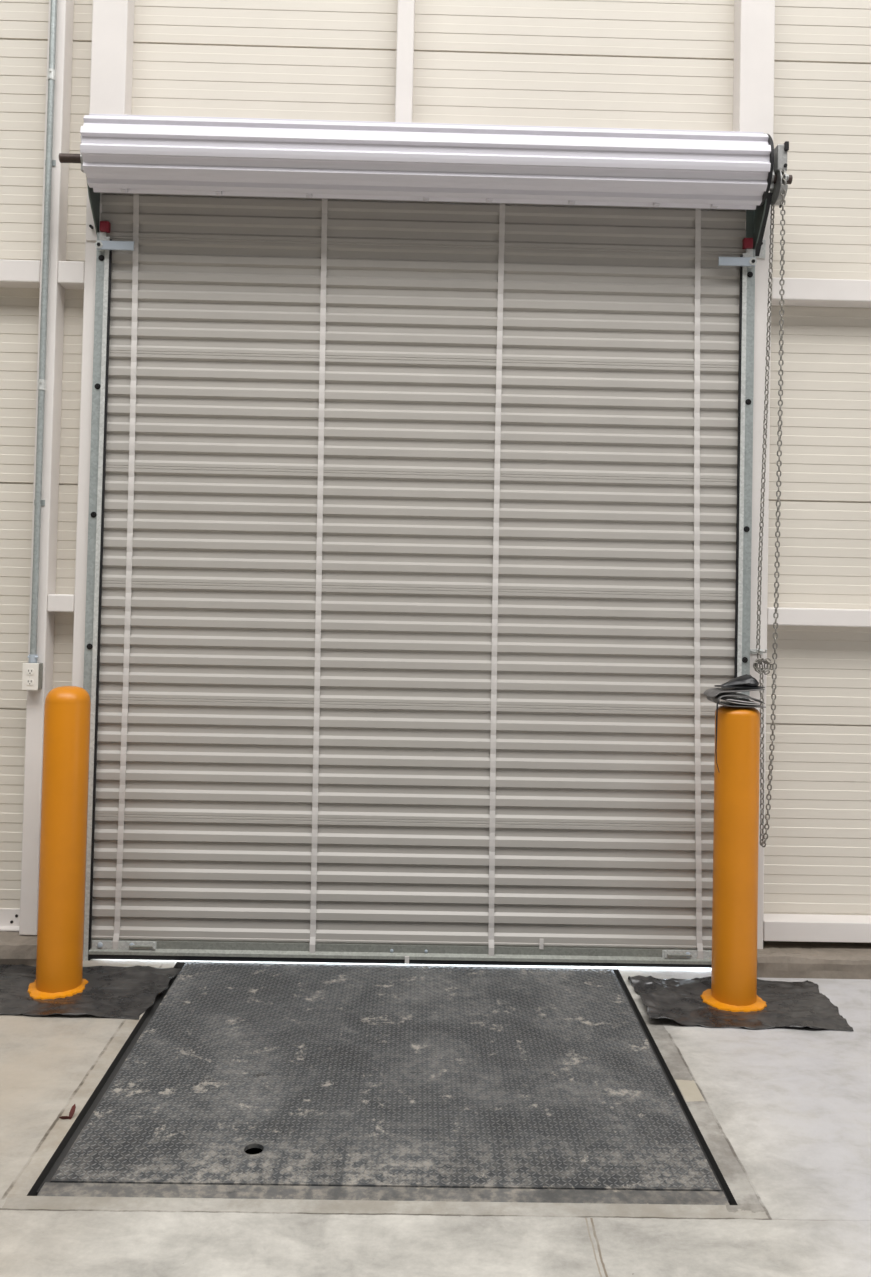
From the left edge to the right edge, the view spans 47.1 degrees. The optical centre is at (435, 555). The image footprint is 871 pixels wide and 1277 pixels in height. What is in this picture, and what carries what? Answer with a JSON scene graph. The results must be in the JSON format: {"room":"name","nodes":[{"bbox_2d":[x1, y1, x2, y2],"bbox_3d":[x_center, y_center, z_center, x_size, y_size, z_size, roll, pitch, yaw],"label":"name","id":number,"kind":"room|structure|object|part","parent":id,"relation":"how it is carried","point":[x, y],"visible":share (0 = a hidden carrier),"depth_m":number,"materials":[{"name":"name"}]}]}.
{"room":"warehouse loading dock","nodes":[
{"label":"warehouse loading dock","id":0,"kind":"room"},
{"bbox_2d":[245,1148,262,1154],"bbox_3d":[-0.155,2.161,3.363,1.938,0.050,1.682,1,-2,-1],"label":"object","id":1,"kind":"structure","parent":0,"point":[252,1151],"depth_m":3.58,"materials":[{"name":"black"}]},
{"bbox_2d":[27,962,737,1204],"bbox_3d":[-0.149,1.911,3.369,1.838,0.450,1.582,1,-2,-1],"label":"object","id":2,"kind":"structure","parent":0,"point":[179,965],"depth_m":3.17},
{"bbox_2d":[0,0,870,914],"bbox_3d":[-0.023,-3.328,4.477,20.000,9.914,0.102,1,-2,-1],"label":"wall","id":3,"kind":"structure","parent":0,"point":[634,64],"depth_m":4.38,"materials":[{"name":"beige metal"}]},
{"bbox_2d":[0,909,19,930],"bbox_3d":[-1.828,1.547,4.251,0.158,0.077,0.049,1,-2,-1],"label":"bracket","id":4,"kind":"object","parent":3,"relation":"attached to","point":[9,918],"visible":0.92,"depth_m":4.27,"materials":[{"name":"white metal"}]},
{"bbox_2d":[0,931,36,965],"bbox_3d":[-2.828,1.605,4.205,2.600,0.091,0.293,1,-2,-1],"label":"baseboard","id":5,"kind":"structure","parent":3,"relation":"attached to","point":[15,949],"depth_m":4.09,"materials":[{"name":"concrete"}]},
{"bbox_2d":[0,259,40,288],"bbox_3d":[-5.874,-1.301,4.245,8.384,0.095,0.100,1,-2,-1],"label":"trim","id":6,"kind":"structure","parent":3,"relation":"attached to","point":[13,273],"depth_m":4.25,"materials":[{"name":"white paint"}]},
{"bbox_2d":[22,663,42,689],"bbox_3d":[-1.683,0.502,4.176,0.066,0.112,0.058,1,-2,-1],"label":"electrical outlet","id":7,"kind":"object","parent":3,"relation":"attached to","point":[32,673],"visible":1,"depth_m":4.15,"materials":[{"name":"plastic"}]},
{"bbox_2d":[26,679,33,684],"bbox_3d":[-1.683,0.524,4.148,0.033,0.025,0.002,1,-2,-1],"label":"receptacle","id":8,"kind":"object","parent":7,"relation":"attached to","point":[28,681],"depth_m":4.15,"materials":[{"name":"white plastic"}]},
{"bbox_2d":[26,669,33,674],"bbox_3d":[-1.682,0.480,4.149,0.033,0.025,0.002,1,-2,-1],"label":"receptacle","id":9,"kind":"object","parent":7,"relation":"attached to","point":[28,671],"depth_m":4.15,"materials":[{"name":"white plastic"}]},
{"bbox_2d":[28,0,56,662],"bbox_3d":[-1.592,-3.888,4.300,0.046,8.672,0.042,1,-2,-1],"label":"conduit","id":10,"kind":"object","parent":3,"relation":"attached to","point":[49,162],"visible":1,"depth_m":4.21,"materials":[{"name":"metal"}]},
{"bbox_2d":[19,0,73,934],"bbox_3d":[-1.599,-3.366,4.357,0.074,9.912,0.100,1,-2,-1],"label":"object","id":11,"kind":"structure","parent":3,"relation":"attached to","point":[29,893],"depth_m":4.24,"materials":[{"name":"white paint"}]},
{"bbox_2d":[47,594,74,611],"bbox_3d":[-1.582,0.201,4.265,0.111,0.073,0.100,1,-2,-1],"label":"trim","id":12,"kind":"structure","parent":3,"relation":"attached to","point":[56,602],"depth_m":4.21,"materials":[{"name":"white paint"}]},
{"bbox_2d":[58,261,84,289],"bbox_3d":[-1.552,-1.207,4.302,0.111,0.095,0.100,1,-2,-1],"label":"trim","id":13,"kind":"structure","parent":3,"relation":"attached to","point":[70,273],"depth_m":4.25,"materials":[{"name":"white paint"}]},
{"bbox_2d":[80,155,99,240],"bbox_3d":[-1.454,-1.543,4.162,0.053,0.400,0.200,1,-2,-1],"label":"bracket","id":14,"kind":"object","parent":3,"relation":"attached to","point":[92,228],"visible":0.5,"depth_m":4.23,"materials":[{"name":"metal"}]},
{"bbox_3d":[-1.430,-1.547,4.161,0.006,0.390,0.197,1,-2,-1],"label":"plate","id":15,"kind":"part","parent":14,"relation":"part of","materials":[{"name":"metal"}]},
{"bbox_2d":[72,0,134,687],"bbox_3d":[-1.375,-3.317,4.359,0.151,10.000,0.100,1,-2,-1],"label":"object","id":16,"kind":"structure","parent":3,"relation":"attached to","point":[112,20],"depth_m":4.25,"materials":[{"name":"white paint"}]},
{"bbox_2d":[83,221,134,960],"bbox_3d":[-1.381,0.134,4.185,0.167,3.093,0.068,1,-2,-1],"label":"rail","id":17,"kind":"object","parent":3,"relation":"attached to","point":[104,245],"visible":0.87,"depth_m":4.20,"materials":[{"name":"metal"}]},
{"bbox_3d":[-1.407,-1.347,4.231,0.028,0.045,0.005,1,-2,-1],"label":"plate","id":18,"kind":"part","parent":17,"relation":"part of","materials":[{"name":"metal"}]},
{"bbox_2d":[59,114,792,967],"bbox_3d":[-0.067,-0.035,4.085,3.009,3.469,0.316,1,-2,-1],"label":"door","id":19,"kind":"structure","parent":17,"relation":"attached to","point":[418,570],"depth_m":4.23,"materials":[{"name":"grey paint"}]},
{"bbox_3d":[-1.223,1.622,4.154,0.098,0.010,0.011,1,-2,-1],"label":"bolt rod","id":20,"kind":"part","parent":19,"relation":"part of","materials":[{"name":"metal"}]},
{"bbox_3d":[1.021,1.670,4.184,0.100,0.010,0.011,1,-2,-1],"label":"bolt rod","id":21,"kind":"part","parent":19,"relation":"part of","materials":[{"name":"metal"}]},
{"bbox_2d":[770,141,788,207],"bbox_3d":[1.422,-1.571,4.138,0.047,0.247,0.147,1,-2,-1],"label":"chain hoist","id":22,"kind":"object","parent":19,"relation":"attached to","point":[780,151],"visible":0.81,"depth_m":4.09,"materials":[{"name":"grey metal"}]},
{"bbox_2d":[753,169,785,846],"bbox_3d":[1.382,-0.205,4.124,0.084,2.790,0.184,1,-2,-1],"label":"chain","id":23,"kind":"object","parent":22,"relation":"hanging from","point":[760,660],"visible":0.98,"depth_m":4.10,"materials":[{"name":"metal"}]},
{"bbox_2d":[395,0,414,121],"bbox_3d":[-0.071,-5.019,4.421,0.073,6.540,0.100,1,-2,-1],"label":"trim","id":24,"kind":"structure","parent":3,"relation":"attached to","point":[405,8],"depth_m":4.30,"materials":[{"name":"white paint"}]},
{"bbox_2d":[718,238,756,698],"bbox_3d":[1.251,0.191,4.220,0.167,3.093,0.068,1,-2,-1],"label":"rail","id":25,"kind":"object","parent":3,"relation":"attached to","point":[747,262],"visible":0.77,"depth_m":4.24,"materials":[{"name":"metal"}]},
{"bbox_3d":[1.340,-1.288,4.268,0.028,0.045,0.005,1,-2,-1],"label":"plate","id":26,"kind":"part","parent":25,"relation":"part of","materials":[{"name":"metal"}]},
{"bbox_2d":[733,0,774,948],"bbox_3d":[1.413,-3.256,4.396,0.149,10.000,0.100,1,-2,-1],"label":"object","id":27,"kind":"structure","parent":3,"relation":"attached to","point":[754,20],"depth_m":4.29,"materials":[{"name":"white paint"}]},
{"bbox_2d":[750,649,766,653],"bbox_3d":[1.362,0.401,4.209,0.060,0.027,0.082,1,-2,-1],"label":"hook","id":28,"kind":"object","parent":3,"relation":"attached to","point":[752,651],"visible":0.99,"depth_m":4.23,"materials":[{"name":"metal"}]},
{"bbox_2d":[746,166,774,257],"bbox_3d":[1.379,-1.481,4.199,0.084,0.400,0.200,1,-2,-1],"label":"bracket","id":29,"kind":"object","parent":3,"relation":"attached to","point":[756,220],"visible":0.52,"depth_m":4.25,"materials":[{"name":"metal"}]},
{"bbox_3d":[1.371,-1.486,4.198,0.006,0.390,0.197,1,-2,-1],"label":"plate","id":30,"kind":"part","parent":29,"relation":"part of","materials":[{"name":"metal"}]},
{"bbox_2d":[757,940,870,978],"bbox_3d":[2.598,1.724,4.279,2.545,0.090,0.289,1,-2,-1],"label":"concrete curb","id":31,"kind":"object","parent":3,"relation":"attached to","point":[777,959],"depth_m":4.13,"materials":[{"name":"concrete"}]},
{"bbox_2d":[763,914,870,942],"bbox_3d":[5.628,1.676,4.325,8.488,0.083,0.104,1,-2,-1],"label":"trim","id":32,"kind":"structure","parent":3,"relation":"attached to","point":[776,927],"depth_m":4.22,"materials":[{"name":"white paint"}]},
{"bbox_2d":[767,607,870,626],"bbox_3d":[5.656,0.350,4.362,8.488,0.074,0.100,1,-2,-1],"label":"trim","id":33,"kind":"structure","parent":3,"relation":"attached to","point":[787,616],"depth_m":4.26,"materials":[{"name":"white paint"}]},
{"bbox_2d":[771,278,870,307],"bbox_3d":[5.686,-1.056,4.398,8.488,0.095,0.100,1,-2,-1],"label":"trim","id":34,"kind":"structure","parent":3,"relation":"attached to","point":[798,291],"depth_m":4.30,"materials":[{"name":"white paint"}]},
{"bbox_2d":[0,959,870,1276],"bbox_3d":[0.011,2.023,-6.805,20.400,1.200,22.420,1,-2,-1],"label":"floor","id":35,"kind":"structure","parent":0,"point":[783,1114],"depth_m":2.56,"materials":[{"name":"concrete"}]},
{"bbox_2d":[59,1104,75,1118],"bbox_3d":[-1.080,1.639,2.941,0.049,0.035,0.018,3,-2,-45],"label":"dry leaf","id":36,"kind":"object","parent":35,"relation":"on","point":[72,1111],"visible":1,"depth_m":2.95,"materials":[{"name":"brown plant"}]},
{"bbox_2d":[0,964,180,1018],"bbox_3d":[-1.710,1.655,3.842,1.357,0.019,0.499,1,-2,-1],"label":"plastic sheet","id":37,"kind":"object","parent":35,"relation":"on","point":[110,991],"visible":0.89,"depth_m":3.81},
{"bbox_2d":[27,686,90,999],"bbox_3d":[-1.453,1.089,3.884,0.228,1.162,0.233,1,-2,-1],"label":"bollard","id":38,"kind":"object","parent":37,"relation":"on","point":[66,739],"visible":1,"depth_m":3.81,"materials":[{"name":"orange metal"}]},
{"bbox_2d":[36,963,729,1204],"bbox_3d":[-0.145,1.735,3.375,1.836,0.103,1.580,1,-2,-1],"label":"dock leveler","id":39,"kind":"object","parent":35,"relation":"in","point":[382,1083],"visible":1,"depth_m":3.10,"materials":[{"name":"metal"}]},
{"bbox_3d":[-0.132,1.697,2.615,1.793,0.060,0.058,1,-2,-1],"label":"frame sill","id":40,"kind":"part","parent":39,"relation":"part of","materials":[{"name":"metal"}]},
{"bbox_2d":[628,975,852,1030],"bbox_3d":[1.159,1.703,3.860,0.782,0.046,0.483,1,-2,-1],"label":"plastic sheet","id":41,"kind":"object","parent":35,"relation":"on","point":[789,1004],"visible":0.88,"depth_m":3.81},
{"bbox_2d":[701,705,766,1011],"bbox_3d":[1.166,1.157,3.902,0.248,1.138,0.224,1,-2,-1],"label":"bollard","id":42,"kind":"object","parent":41,"relation":"on","point":[736,786],"visible":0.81,"depth_m":3.83,"materials":[{"name":"orange metal"}]},
{"bbox_2d":[703,687,765,772],"bbox_3d":[1.164,0.670,3.902,0.217,0.319,0.173,1,-2,-1],"label":"cable","id":43,"kind":"object","parent":42,"relation":"on","point":[714,695],"visible":0.96,"depth_m":3.86,"materials":[{"name":"grey plastic"}]},
{"bbox_3d":[1.081,0.690,3.831,0.017,0.273,0.032,1,-2,10],"label":"hanging cord","id":44,"kind":"part","parent":43,"relation":"part of","materials":[{"name":"white plastic"}]},
{"bbox_2d":[715,674,764,687],"bbox_3d":[1.182,0.488,3.913,0.180,0.051,0.124,1,-2,-1],"label":"plastic bag","id":45,"kind":"object","parent":43,"relation":"on","point":[744,681],"visible":1,"depth_m":3.88,"materials":[{"name":"black plastic"}]}
]}

